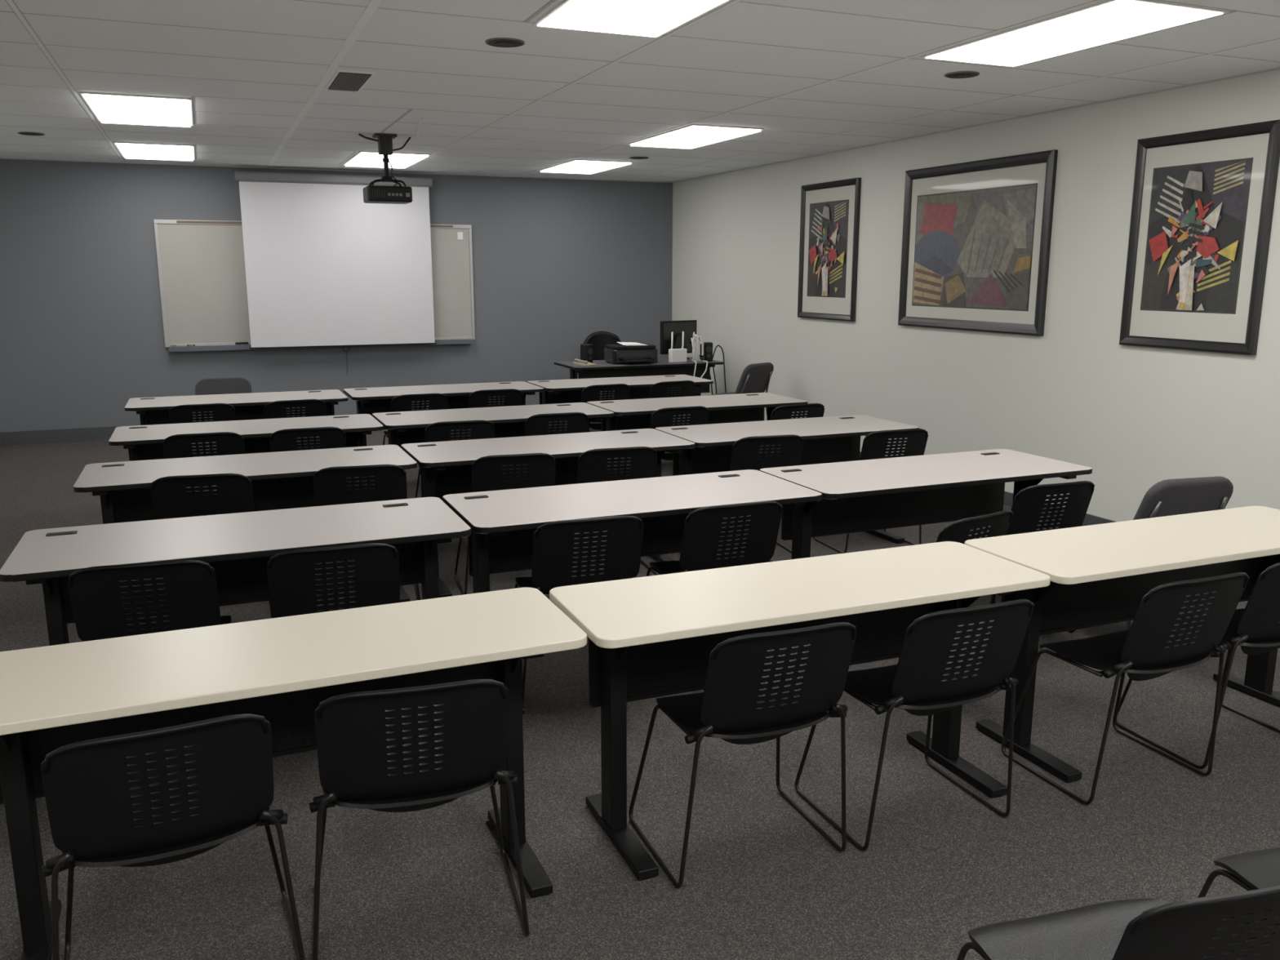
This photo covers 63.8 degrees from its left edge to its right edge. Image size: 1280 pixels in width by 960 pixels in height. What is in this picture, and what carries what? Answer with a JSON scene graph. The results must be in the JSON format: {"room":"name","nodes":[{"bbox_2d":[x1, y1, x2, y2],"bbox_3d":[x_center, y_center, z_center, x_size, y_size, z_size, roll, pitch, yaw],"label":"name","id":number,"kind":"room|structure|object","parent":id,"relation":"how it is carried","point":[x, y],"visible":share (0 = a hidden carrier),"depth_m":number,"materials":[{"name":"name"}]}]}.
{"room":"classroom","nodes":[
{"label":"classroom","id":0,"kind":"room"},
{"bbox_2d":[0,159,672,431],"bbox_3d":[-2.998,-2.017,11.374,7.520,2.805,0.100,-5,12,-22],"label":"wall","id":1,"kind":"structure","parent":0,"point":[557,263],"depth_m":10.84,"materials":[{"name":"grey paint"}]},
{"bbox_2d":[0,413,356,444],"bbox_3d":[-2.976,-0.692,11.587,7.320,0.125,0.018,-5,12,-22],"label":"baseboard","id":2,"kind":"structure","parent":1,"relation":"attached to","point":[95,433],"depth_m":10.39,"materials":[{"name":"grey plastic"}]},
{"bbox_2d":[153,219,475,351],"bbox_3d":[-3.390,-2.095,11.082,3.250,1.325,0.096,-5,12,-22],"label":"whiteboard","id":3,"kind":"object","parent":1,"relation":"attached to","point":[201,264],"visible":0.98,"depth_m":10.72,"materials":[{"name":"plastic"}]},
{"bbox_2d":[176,344,188,346],"bbox_3d":[-4.731,-1.389,10.643,0.115,0.026,0.026,-5,12,-22],"label":"marker","id":4,"kind":"object","parent":3,"relation":"on","point":[176,344],"visible":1,"depth_m":10.63,"materials":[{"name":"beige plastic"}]},
{"bbox_2d":[235,342,248,345],"bbox_3d":[-4.201,-1.437,10.856,0.130,0.035,0.040,-5,12,-22],"label":"eraser","id":5,"kind":"object","parent":3,"relation":"on","point":[236,343],"visible":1,"depth_m":10.84,"materials":[{"name":"black plastic"}]},
{"bbox_2d":[168,338,474,351],"bbox_3d":[-3.390,-1.473,11.209,3.190,0.055,0.096,-5,12,-22],"label":"marker tray","id":6,"kind":"object","parent":3,"relation":"on","point":[229,344],"depth_m":10.81,"materials":[{"name":"grey metal"}]},
{"bbox_2d":[457,231,462,239],"bbox_3d":[-2.021,-2.747,11.565,0.060,0.080,0.004,-5,12,-22],"label":"note card","id":7,"kind":"object","parent":3,"relation":"attached to","point":[460,234],"visible":1,"depth_m":11.56,"materials":[{"name":"white paper"}]},
{"bbox_2d":[234,170,435,374],"bbox_3d":[-3.216,-2.191,11.076,2.000,2.105,0.205,-5,12,-22],"label":"projection screen","id":8,"kind":"object","parent":1,"relation":"attached to","point":[325,266],"visible":0.99,"depth_m":10.95,"materials":[{"name":"fabric"}]},
{"bbox_2d":[0,427,1279,959],"bbox_3d":[-0.208,0.735,5.126,7.520,0.100,14.560,-5,12,-22],"label":"floor","id":9,"kind":"structure","parent":0,"point":[938,865],"depth_m":3.14,"materials":[{"name":"carpet"}]},
{"bbox_2d":[66,560,231,641],"bbox_3d":[-1.675,0.595,3.602,0.536,0.778,0.547,-4,12,-17],"label":"chair","id":10,"kind":"object","parent":9,"relation":"on","point":[100,610],"visible":0.66,"depth_m":3.35,"materials":[{"name":"black plastic"}]},
{"bbox_2d":[40,713,305,959],"bbox_3d":[-1.096,0.839,2.405,0.536,0.778,0.547,-6,13,-25],"label":"chair","id":11,"kind":"object","parent":9,"relation":"on","point":[97,817],"visible":1,"depth_m":2.18,"materials":[{"name":"black plastic"}]},
{"bbox_2d":[168,403,235,423],"bbox_3d":[-3.173,-0.201,7.521,0.536,0.778,0.547,-5,12,-22],"label":"chair","id":12,"kind":"object","parent":9,"relation":"on","point":[180,414],"visible":0.27,"depth_m":7.24,"materials":[{"name":"black plastic"}]},
{"bbox_2d":[162,431,244,458],"bbox_3d":[-2.604,0.061,6.231,0.536,0.778,0.547,-4,12,-20],"label":"chair","id":13,"kind":"object","parent":9,"relation":"on","point":[177,446],"visible":0.31,"depth_m":5.94,"materials":[{"name":"black plastic"}]},
{"bbox_2d":[150,473,270,617],"bbox_3d":[-2.085,0.306,5.029,0.536,0.778,0.547,-3,12,-15],"label":"chair","id":14,"kind":"object","parent":9,"relation":"on","point":[234,491],"visible":0.56,"depth_m":4.76,"materials":[{"name":"black plastic"}]},
{"bbox_2d":[195,377,252,395],"bbox_3d":[-3.413,-0.412,8.484,0.482,0.814,0.568,-4,12,-20],"label":"upholstered chair","id":15,"kind":"object","parent":9,"relation":"on","point":[207,386],"visible":0.12,"depth_m":8.61,"materials":[{"name":"grey fabric"}]},
{"bbox_2d":[0,497,471,645],"bbox_3d":[-1.460,0.547,3.923,1.545,0.746,0.640,-5,12,-22],"label":"table","id":16,"kind":"object","parent":9,"relation":"on","point":[239,547],"visible":0.49,"depth_m":3.82,"materials":[{"name":"grey laminate"}]},
{"bbox_2d":[124,389,347,425],"bbox_3d":[-3.062,-0.267,7.930,1.545,0.746,0.640,-5,12,-22],"label":"table","id":17,"kind":"object","parent":9,"relation":"on","point":[154,410],"visible":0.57,"depth_m":7.86,"materials":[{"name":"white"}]},
{"bbox_2d":[72,444,417,602],"bbox_3d":[-1.951,0.277,5.252,1.545,0.746,0.640,-5,12,-22],"label":"table","id":18,"kind":"object","parent":9,"relation":"on","point":[280,480],"visible":0.44,"depth_m":5.20,"materials":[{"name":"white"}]},
{"bbox_2d":[108,413,383,461],"bbox_3d":[-2.430,0.026,6.489,1.545,0.746,0.640,-5,12,-22],"label":"table","id":19,"kind":"object","parent":9,"relation":"on","point":[143,442],"visible":0.49,"depth_m":6.42,"materials":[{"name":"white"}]},
{"bbox_2d":[0,587,586,959],"bbox_3d":[-0.929,0.794,2.724,1.530,0.740,0.500,-5,12,-23],"label":"table","id":20,"kind":"object","parent":9,"relation":"on","point":[280,670],"visible":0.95,"depth_m":2.62,"materials":[{"name":"beige laminate"}]},
{"bbox_2d":[263,399,326,418],"bbox_3d":[-2.599,-0.246,7.745,0.536,0.778,0.547,-5,13,-25],"label":"chair","id":21,"kind":"object","parent":9,"relation":"on","point":[313,407],"visible":0.32,"depth_m":7.46,"materials":[{"name":"black plastic"}]},
{"bbox_2d":[269,426,346,452],"bbox_3d":[-2.067,0.022,6.423,0.536,0.778,0.547,-4,12,-21],"label":"chair","id":22,"kind":"object","parent":9,"relation":"on","point":[289,439],"visible":0.31,"depth_m":6.14,"materials":[{"name":"black plastic"}]},
{"bbox_2d":[266,542,399,618],"bbox_3d":[-1.121,0.556,3.797,0.536,0.778,0.547,-4,12,-19],"label":"chair","id":23,"kind":"object","parent":9,"relation":"on","point":[292,575],"visible":0.63,"depth_m":3.54,"materials":[{"name":"black plastic"}]},
{"bbox_2d":[312,464,420,599],"bbox_3d":[-1.413,0.261,5.249,0.536,0.778,0.547,-3,12,-15],"label":"chair","id":24,"kind":"object","parent":9,"relation":"on","point":[331,487],"visible":0.5,"depth_m":4.97,"materials":[{"name":"black plastic"}]},
{"bbox_2d":[382,393,448,444],"bbox_3d":[-1.770,-0.321,8.113,0.536,0.778,0.547,-5,13,-23],"label":"chair","id":25,"kind":"object","parent":9,"relation":"on","point":[405,402],"visible":0.35,"depth_m":7.83,"materials":[{"name":"black plastic"}]},
{"bbox_2d":[309,679,529,959],"bbox_3d":[-0.580,0.792,2.632,0.536,0.778,0.547,-3,12,-16],"label":"chair","id":26,"kind":"object","parent":9,"relation":"on","point":[358,766],"visible":1,"depth_m":2.40,"materials":[{"name":"black plastic"}]},
{"bbox_2d":[343,381,544,446],"bbox_3d":[-1.616,-0.394,8.555,1.545,0.746,0.640,-5,12,-22],"label":"table","id":27,"kind":"object","parent":9,"relation":"on","point":[370,401],"visible":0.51,"depth_m":8.50,"materials":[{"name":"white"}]},
{"bbox_2d":[415,419,494,497],"bbox_3d":[-1.201,-0.036,6.712,0.536,0.778,0.547,-4,12,-19],"label":"chair","id":28,"kind":"object","parent":9,"relation":"on","point":[480,429],"visible":0.35,"depth_m":6.42,"materials":[{"name":"black plastic"}]},
{"bbox_2d":[372,402,613,448],"bbox_3d":[-0.999,-0.098,7.097,1.545,0.746,0.640,-5,12,-22],"label":"table","id":29,"kind":"object","parent":9,"relation":"on","point":[402,427],"visible":0.41,"depth_m":7.04,"materials":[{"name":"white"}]},
{"bbox_2d":[468,388,523,408],"bbox_3d":[-1.216,-0.382,8.412,0.536,0.778,0.547,-4,12,-20],"label":"chair","id":30,"kind":"object","parent":9,"relation":"on","point":[513,397],"visible":0.34,"depth_m":8.12,"materials":[{"name":"black plastic"}]},
{"bbox_2d":[454,453,555,595],"bbox_3d":[-0.712,0.199,5.554,0.536,0.778,0.547,-4,12,-17],"label":"chair","id":31,"kind":"object","parent":9,"relation":"on","point":[487,472],"visible":0.52,"depth_m":5.28,"materials":[{"name":"black plastic"}]},
{"bbox_2d":[400,428,694,597],"bbox_3d":[-0.512,0.158,5.842,1.545,0.746,0.640,-5,12,-22],"label":"table","id":32,"kind":"object","parent":9,"relation":"on","point":[446,467],"visible":0.57,"depth_m":5.78,"materials":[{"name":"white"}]},
{"bbox_2d":[524,412,589,435],"bbox_3d":[-0.624,-0.108,7.065,0.536,0.778,0.547,-4,12,-20],"label":"chair","id":33,"kind":"object","parent":9,"relation":"on","point":[577,422],"visible":0.43,"depth_m":6.78,"materials":[{"name":"black plastic"}]},
{"bbox_2d":[514,515,644,701],"bbox_3d":[-0.262,0.474,4.199,0.536,0.778,0.547,-4,12,-18],"label":"chair","id":34,"kind":"object","parent":9,"relation":"on","point":[553,542],"visible":0.8,"depth_m":3.95,"materials":[{"name":"black plastic"}]},
{"bbox_2d":[583,331,621,359],"bbox_3d":[-0.382,-1.178,11.755,0.529,1.010,0.587,-4,12,-17],"label":"office chair","id":35,"kind":"object","parent":9,"relation":"on","point":[598,340],"visible":0.2,"depth_m":11.90,"materials":[{"name":"black plastic"}]},
{"bbox_2d":[581,383,630,430],"bbox_3d":[-0.372,-0.454,8.769,0.536,0.778,0.547,-5,13,-25],"label":"chair","id":36,"kind":"object","parent":9,"relation":"on","point":[622,391],"visible":0.36,"depth_m":8.50,"materials":[{"name":"black plastic"}]},
{"bbox_2d":[577,446,659,575],"bbox_3d":[-0.181,0.159,5.749,0.536,0.778,0.547,-4,12,-17],"label":"chair","id":37,"kind":"object","parent":9,"relation":"on","point":[593,467],"visible":0.54,"depth_m":5.47,"materials":[{"name":"black plastic"}]},
{"bbox_2d":[527,374,713,404],"bbox_3d":[-0.172,-0.514,9.147,1.545,0.746,0.640,-5,12,-22],"label":"table","id":38,"kind":"object","parent":9,"relation":"on","point":[556,391],"visible":0.43,"depth_m":9.09,"materials":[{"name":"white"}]},
{"bbox_2d":[442,469,822,593],"bbox_3d":[-0.028,0.424,4.532,1.545,0.746,0.640,-5,12,-22],"label":"table","id":39,"kind":"object","parent":9,"relation":"on","point":[503,524],"visible":0.47,"depth_m":4.45,"materials":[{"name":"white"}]},
{"bbox_2d":[554,356,723,395],"bbox_3d":[-0.013,-0.899,11.061,1.680,0.740,0.750,-5,12,-22],"label":"computer desk","id":40,"kind":"object","parent":9,"relation":"on","point":[602,369],"visible":0.44,"depth_m":10.79,"materials":[{"name":"laminate"}]},
{"bbox_2d":[573,358,595,366],"bbox_3d":[-0.567,-1.209,10.551,0.180,0.070,0.160,10,15,41],"label":"desk telephone","id":41,"kind":"object","parent":40,"relation":"on","point":[577,362],"visible":1,"depth_m":10.51,"materials":[{"name":"beige plastic"}]},
{"bbox_2d":[580,343,592,363],"bbox_3d":[-0.558,-1.321,10.774,0.090,0.200,0.124,-10,15,-42],"label":"speaker","id":42,"kind":"object","parent":40,"relation":"on","point":[586,349],"visible":0.77,"depth_m":10.73},
{"bbox_2d":[604,343,657,363],"bbox_3d":[-0.076,-1.329,10.825,0.500,0.175,0.480,-4,12,-18],"label":"printer","id":43,"kind":"object","parent":40,"relation":"on","point":[613,353],"visible":1,"depth_m":10.72,"materials":[{"name":"black plastic"}]},
{"bbox_2d":[617,342,646,345],"bbox_3d":[-0.085,-1.444,10.886,0.260,0.020,0.300,-5,12,-22],"label":"paper sheets","id":44,"kind":"object","parent":43,"relation":"on","point":[621,343],"visible":1,"depth_m":10.86,"materials":[{"name":"white paper"}]},
{"bbox_2d":[622,357,654,361],"bbox_3d":[-0.020,-1.247,10.673,0.320,0.025,0.130,-4,12,-18],"label":"tray","id":45,"kind":"object","parent":43,"relation":"on","point":[624,359],"depth_m":10.69,"materials":[{"name":"black plastic"}]},
{"bbox_2d":[668,331,686,362],"bbox_3d":[0.402,-1.412,10.923,0.200,0.320,0.070,-7,14,-32],"label":"router","id":46,"kind":"object","parent":40,"relation":"on","point":[675,355],"visible":1,"depth_m":10.90,"materials":[{"name":"white plastic"}]},
{"bbox_2d":[659,320,697,359],"bbox_3d":[0.423,-1.539,11.294,0.480,0.420,0.160,-8,14,-34],"label":"computer monitor","id":47,"kind":"object","parent":40,"relation":"on","point":[688,326],"visible":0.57,"depth_m":11.24,"materials":[{"name":"black plastic"}]},
{"bbox_2d":[688,334,703,359],"bbox_3d":[0.622,-1.448,11.220,0.100,0.271,0.237,10,15,40],"label":"desk lamp","id":48,"kind":"object","parent":40,"relation":"on","point":[690,342],"visible":0.35,"depth_m":11.25,"materials":[{"name":"black plastic"}]},
{"bbox_2d":[691,332,707,377],"bbox_3d":[0.602,-1.316,10.908,0.170,0.498,0.233,-5,12,-22],"label":"cable bundle","id":49,"kind":"object","parent":40,"relation":"on","point":[695,344],"visible":0.99,"depth_m":10.94,"materials":[{"name":"white plastic"}]},
{"bbox_2d":[703,342,712,361],"bbox_3d":[0.734,-1.381,11.069,0.090,0.200,0.124,-1,11,-3],"label":"speaker","id":50,"kind":"object","parent":40,"relation":"on","point":[708,346],"visible":0.92,"depth_m":11.02},
{"bbox_2d":[698,345,726,394],"bbox_3d":[0.807,-1.049,11.373,0.197,0.902,0.528,-5,12,-22],"label":"power cable","id":51,"kind":"object","parent":40,"relation":"hanging from","point":[717,345],"visible":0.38,"depth_m":11.23,"materials":[{"name":"black plastic"}]},
{"bbox_2d":[648,380,695,398],"bbox_3d":[0.181,-0.504,9.017,0.536,0.778,0.547,-6,13,-27],"label":"chair","id":52,"kind":"object","parent":9,"relation":"on","point":[660,389],"visible":0.27,"depth_m":8.74,"materials":[{"name":"black plastic"}]},
{"bbox_2d":[649,405,709,460],"bbox_3d":[0.194,-0.169,7.367,0.536,0.778,0.547,-5,12,-22],"label":"chair","id":53,"kind":"object","parent":9,"relation":"on","point":[699,415],"visible":0.38,"depth_m":7.08,"materials":[{"name":"black plastic"}]},
{"bbox_2d":[586,392,808,431],"bbox_3d":[0.429,-0.223,7.714,1.545,0.746,0.640,-5,12,-22],"label":"table","id":54,"kind":"object","parent":9,"relation":"on","point":[628,414],"visible":0.4,"depth_m":7.66,"materials":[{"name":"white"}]},
{"bbox_2d":[646,501,782,576],"bbox_3d":[0.301,0.426,4.436,0.536,0.778,0.547,-4,12,-21],"label":"chair","id":55,"kind":"object","parent":9,"relation":"on","point":[700,544],"visible":0.77,"depth_m":4.19,"materials":[{"name":"black plastic"}]},
{"bbox_2d":[710,362,773,416],"bbox_3d":[0.990,-0.773,10.263,0.482,0.814,0.568,-11,16,-44],"label":"upholstered chair","id":56,"kind":"object","parent":9,"relation":"on","point":[756,377],"visible":0.42,"depth_m":10.04,"materials":[{"name":"grey fabric"}]},
{"bbox_2d":[628,622,857,888],"bbox_3d":[0.307,0.718,2.997,0.536,0.778,0.547,-4,12,-20],"label":"chair","id":57,"kind":"object","parent":9,"relation":"on","point":[737,704],"visible":1,"depth_m":2.78,"materials":[{"name":"black plastic"}]},
{"bbox_2d":[719,434,804,554],"bbox_3d":[0.674,0.078,6.149,0.536,0.778,0.547,-3,12,-16],"label":"chair","id":58,"kind":"object","parent":9,"relation":"on","point":[746,451],"visible":0.41,"depth_m":5.87,"materials":[{"name":"black plastic"}]},
{"bbox_2d":[654,414,919,542],"bbox_3d":[0.915,0.034,6.448,1.545,0.746,0.640,-5,12,-22],"label":"table","id":59,"kind":"object","parent":9,"relation":"on","point":[829,439],"visible":0.45,"depth_m":6.42,"materials":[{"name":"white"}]},
{"bbox_2d":[769,403,824,420],"bbox_3d":[1.026,-0.199,7.515,0.536,0.778,0.547,-5,13,-23],"label":"chair","id":60,"kind":"object","parent":9,"relation":"on","point":[811,410],"visible":0.19,"depth_m":7.22,"materials":[{"name":"black plastic"}]},
{"bbox_2d":[549,541,1050,879],"bbox_3d":[0.515,0.682,3.273,1.530,0.740,0.500,-5,12,-21],"label":"table","id":61,"kind":"object","parent":9,"relation":"on","point":[653,636],"visible":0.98,"depth_m":3.16,"materials":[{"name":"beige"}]},
{"bbox_2d":[813,428,928,553],"bbox_3d":[1.448,0.034,6.368,0.536,0.778,0.547,-4,12,-18],"label":"chair","id":62,"kind":"object","parent":9,"relation":"on","point":[877,444],"visible":0.44,"depth_m":6.09,"materials":[{"name":"black plastic"}]},
{"bbox_2d":[794,599,1033,850],"bbox_3d":[0.858,0.680,3.185,0.536,0.778,0.547,-4,12,-21],"label":"chair","id":63,"kind":"object","parent":9,"relation":"on","point":[926,680],"visible":0.97,"depth_m":2.97,"materials":[{"name":"black plastic"}]},
{"bbox_2d":[759,448,1092,559],"bbox_3d":[1.406,0.304,5.120,1.545,0.746,0.640,-5,12,-22],"label":"table","id":64,"kind":"object","parent":9,"relation":"on","point":[886,493],"visible":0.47,"depth_m":5.10,"materials":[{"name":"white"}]},
{"bbox_2d":[935,510,1013,620],"bbox_3d":[1.174,0.469,4.225,0.536,0.778,0.547,-8,14,-34],"label":"chair","id":65,"kind":"object","parent":9,"relation":"on","point":[959,531],"visible":0.25,"depth_m":3.94,"materials":[{"name":"black plastic"}]},
{"bbox_2d":[967,480,1094,639],"bbox_3d":[1.768,0.343,4.843,0.536,0.778,0.547,-4,12,-20],"label":"chair","id":66,"kind":"object","parent":9,"relation":"on","point":[1028,505],"visible":0.56,"depth_m":4.58,"materials":[{"name":"black plastic"}]},
{"bbox_2d":[956,884,1279,959],"bbox_3d":[0.885,0.944,1.885,0.536,0.778,0.547,-3,12,-15],"label":"chair","id":67,"kind":"object","parent":9,"relation":"on","point":[1244,925],"visible":1,"depth_m":1.63,"materials":[{"name":"black plastic"}]},
{"bbox_2d":[964,506,1279,782],"bbox_3d":[1.951,0.569,3.830,1.530,0.740,0.500,-5,12,-22],"label":"table","id":68,"kind":"object","parent":9,"relation":"on","point":[1099,574],"visible":0.84,"depth_m":3.72,"materials":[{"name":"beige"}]},
{"bbox_2d":[1001,572,1248,804],"bbox_3d":[1.635,0.627,3.448,0.536,0.778,0.547,-5,12,-21],"label":"chair","id":69,"kind":"object","parent":9,"relation":"on","point":[1147,651],"visible":1,"depth_m":3.25,"materials":[{"name":"black plastic"}]},
{"bbox_2d":[1125,475,1233,630],"bbox_3d":[2.336,0.341,4.777,0.482,0.814,0.568,-3,12,-14],"label":"upholstered chair","id":70,"kind":"object","parent":9,"relation":"on","point":[1168,497],"visible":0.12,"depth_m":4.46,"materials":[{"name":"black plastic"}]},
{"bbox_2d":[1115,562,1279,768],"bbox_3d":[2.141,0.580,3.677,0.536,0.778,0.547,-4,12,-19],"label":"chair","id":71,"kind":"object","parent":9,"relation":"on","point":[1255,628],"visible":0.75,"depth_m":3.45,"materials":[{"name":"black plastic"}]},
{"bbox_2d":[1197,846,1279,897],"bbox_3d":[1.503,0.895,2.128,0.536,0.778,0.547,-3,12,-15],"label":"chair","id":72,"kind":"object","parent":9,"relation":"on","point":[1257,869],"visible":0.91,"depth_m":2.20,"materials":[{"name":"black plastic"}]},
{"bbox_2d":[0,0,1279,182],"bbox_3d":[-0.208,-2.030,4.565,7.320,0.068,14.360,-5,12,-22],"label":"ceiling","id":73,"kind":"structure","parent":0,"point":[819,77],"depth_m":5.75,"materials":[{"name":"tile"}]},
{"bbox_2d":[17,131,44,135],"bbox_3d":[-4.756,-2.703,8.039,0.184,0.012,0.184,-5,12,-22],"label":"recessed light","id":74,"kind":"object","parent":73,"relation":"in","point":[25,133],"visible":1,"depth_m":8.00,"materials":[{"name":"black metal"}]},
{"bbox_2d":[80,91,192,127],"bbox_3d":[-3.322,-2.459,6.865,0.616,0.022,1.276,-5,12,-22],"label":"recessed light","id":75,"kind":"object","parent":73,"relation":"in","point":[108,108],"visible":1,"depth_m":6.72,"materials":[{"name":"white plastic"}]},
{"bbox_2d":[113,141,195,160],"bbox_3d":[-4.324,-2.936,9.211,0.616,0.022,1.206,-5,12,-22],"label":"recessed light","id":76,"kind":"object","parent":73,"relation":"in","point":[132,150],"visible":1,"depth_m":9.06,"materials":[{"name":"white plastic"}]},
{"bbox_2d":[324,70,375,91],"bbox_3d":[-1.646,-2.252,5.819,0.200,0.012,0.620,-5,12,-22],"label":"ceiling vent","id":77,"kind":"object","parent":73,"relation":"in","point":[342,80],"visible":1,"depth_m":5.77,"materials":[{"name":"silver metal"}]},
{"bbox_2d":[358,133,412,204],"bbox_3d":[-2.017,-2.472,8.175,0.407,0.521,0.313,-5,12,-22],"label":"ceiling projector","id":78,"kind":"object","parent":73,"relation":"hanging from","point":[372,193],"visible":1,"depth_m":8.09,"materials":[{"name":"black plastic"}]},
{"bbox_2d":[342,151,430,168],"bbox_3d":[-2.454,-3.075,9.898,0.626,0.022,1.256,-5,12,-22],"label":"recessed light","id":79,"kind":"object","parent":73,"relation":"in","point":[362,158],"visible":0.97,"depth_m":9.72,"materials":[{"name":"white plastic"}]},
{"bbox_2d":[416,116,423,137],"bbox_3d":[-1.637,-2.617,7.641,0.021,0.014,1.000,-3,12,-13],"label":"cable raceway","id":80,"kind":"object","parent":73,"relation":"attached to","point":[421,119],"visible":1,"depth_m":7.55,"materials":[{"name":"white plastic"}]},
{"bbox_2d":[484,37,524,47],"bbox_3d":[-0.634,-2.052,4.832,0.184,0.012,0.184,-5,12,-22],"label":"recessed light","id":81,"kind":"object","parent":73,"relation":"in","point":[496,42],"visible":1,"depth_m":4.80,"materials":[{"name":"black metal"}]},
{"bbox_2d":[538,159,633,173],"bbox_3d":[-0.572,-3.206,10.542,0.606,0.022,1.196,-5,12,-22],"label":"recessed light","id":82,"kind":"object","parent":73,"relation":"in","point":[575,166],"visible":1,"depth_m":10.41,"materials":[{"name":"white plastic"}]},
{"bbox_2d":[532,0,730,37],"bbox_3d":[0.053,-1.884,4.009,0.596,0.013,1.276,-5,12,-22],"label":"recessed light","id":83,"kind":"object","parent":73,"relation":"in","point":[645,18],"visible":1,"depth_m":4.27,"materials":[{"name":"white plastic"}]},
{"bbox_2d":[629,156,648,159],"bbox_3d":[-0.009,-3.049,9.741,0.184,0.012,0.184,-5,12,-22],"label":"recessed light","id":84,"kind":"object","parent":73,"relation":"in","point":[631,157],"visible":1,"depth_m":9.70,"materials":[{"name":"black metal"}]},
{"bbox_2d":[627,124,764,148],"bbox_3d":[0.417,-2.733,8.212,0.596,0.022,1.266,-5,12,-22],"label":"recessed light","id":85,"kind":"object","parent":73,"relation":"in","point":[692,135],"visible":1,"depth_m":8.07,"materials":[{"name":"white plastic"}]},
{"bbox_2d":[944,71,979,78],"bbox_3d":[1.760,-2.212,5.622,0.184,0.012,0.184,-5,12,-22],"label":"recessed light","id":86,"kind":"object","parent":73,"relation":"in","point":[959,74],"visible":1,"depth_m":5.59,"materials":[{"name":"black metal"}]},
{"bbox_2d":[920,0,1230,66],"bbox_3d":[1.918,-2.023,4.694,0.596,0.013,1.246,-5,12,-22],"label":"recessed light","id":87,"kind":"object","parent":73,"relation":"in","point":[1107,21],"visible":1,"depth_m":4.56,"materials":[{"name":"white plastic"}]},
{"bbox_2d":[671,69,1279,521],"bbox_3d":[3.214,-0.974,6.240,0.100,2.805,14.360,-5,12,-22],"label":"wall","id":88,"kind":"structure","parent":0,"point":[1140,417],"depth_m":7.20,"materials":[{"name":"grey paint"}]},
{"bbox_2d":[797,177,861,321],"bbox_3d":[1.722,-2.103,9.464,0.042,1.235,0.935,-5,12,-22],"label":"framed picture","id":89,"kind":"object","parent":88,"relation":"attached to","point":[829,217],"visible":1,"depth_m":9.43,"materials":[{"name":"paint"}]},
{"bbox_2d":[807,199,848,297],"bbox_3d":[1.719,-2.120,9.470,0.016,0.859,0.649,-5,12,-22],"label":"artwork","id":90,"kind":"object","parent":89,"relation":"attached to","point":[828,220],"depth_m":9.45,"materials":[{"name":"paper"}]},
{"bbox_2d":[897,149,1057,336],"bbox_3d":[2.467,-1.749,7.719,0.042,1.235,1.605,-5,12,-22],"label":"framed picture","id":91,"kind":"object","parent":88,"relation":"attached to","point":[976,237],"visible":1,"depth_m":7.61,"materials":[{"name":"paint"}]},
{"bbox_2d":[911,182,1037,311],"bbox_3d":[2.472,-1.730,7.725,0.006,0.869,1.309,-5,12,-22],"label":"artwork","id":92,"kind":"object","parent":91,"relation":"attached to","point":[974,246],"depth_m":7.66,"materials":[{"name":"paper"}]},
{"bbox_2d":[859,451,1116,526],"bbox_3d":[3.167,0.358,6.479,0.012,0.100,14.340,-5,12,-22],"label":"baseboard","id":93,"kind":"structure","parent":88,"relation":"attached to","point":[1089,519],"depth_m":6.88,"materials":[{"name":"grey plastic"}]},
{"bbox_2d":[1119,119,1279,355],"bbox_3d":[3.213,-1.381,5.972,0.042,1.240,0.915,-5,12,-22],"label":"framed picture","id":94,"kind":"object","parent":88,"relation":"attached to","point":[1202,205],"visible":1,"depth_m":5.92,"materials":[{"name":"paint"}]},
{"bbox_2d":[1140,157,1253,314],"bbox_3d":[3.211,-1.403,5.977,0.016,0.844,0.649,-5,12,-22],"label":"artwork","id":95,"kind":"object","parent":94,"relation":"attached to","point":[1198,212],"depth_m":5.95,"materials":[{"name":"paper"}]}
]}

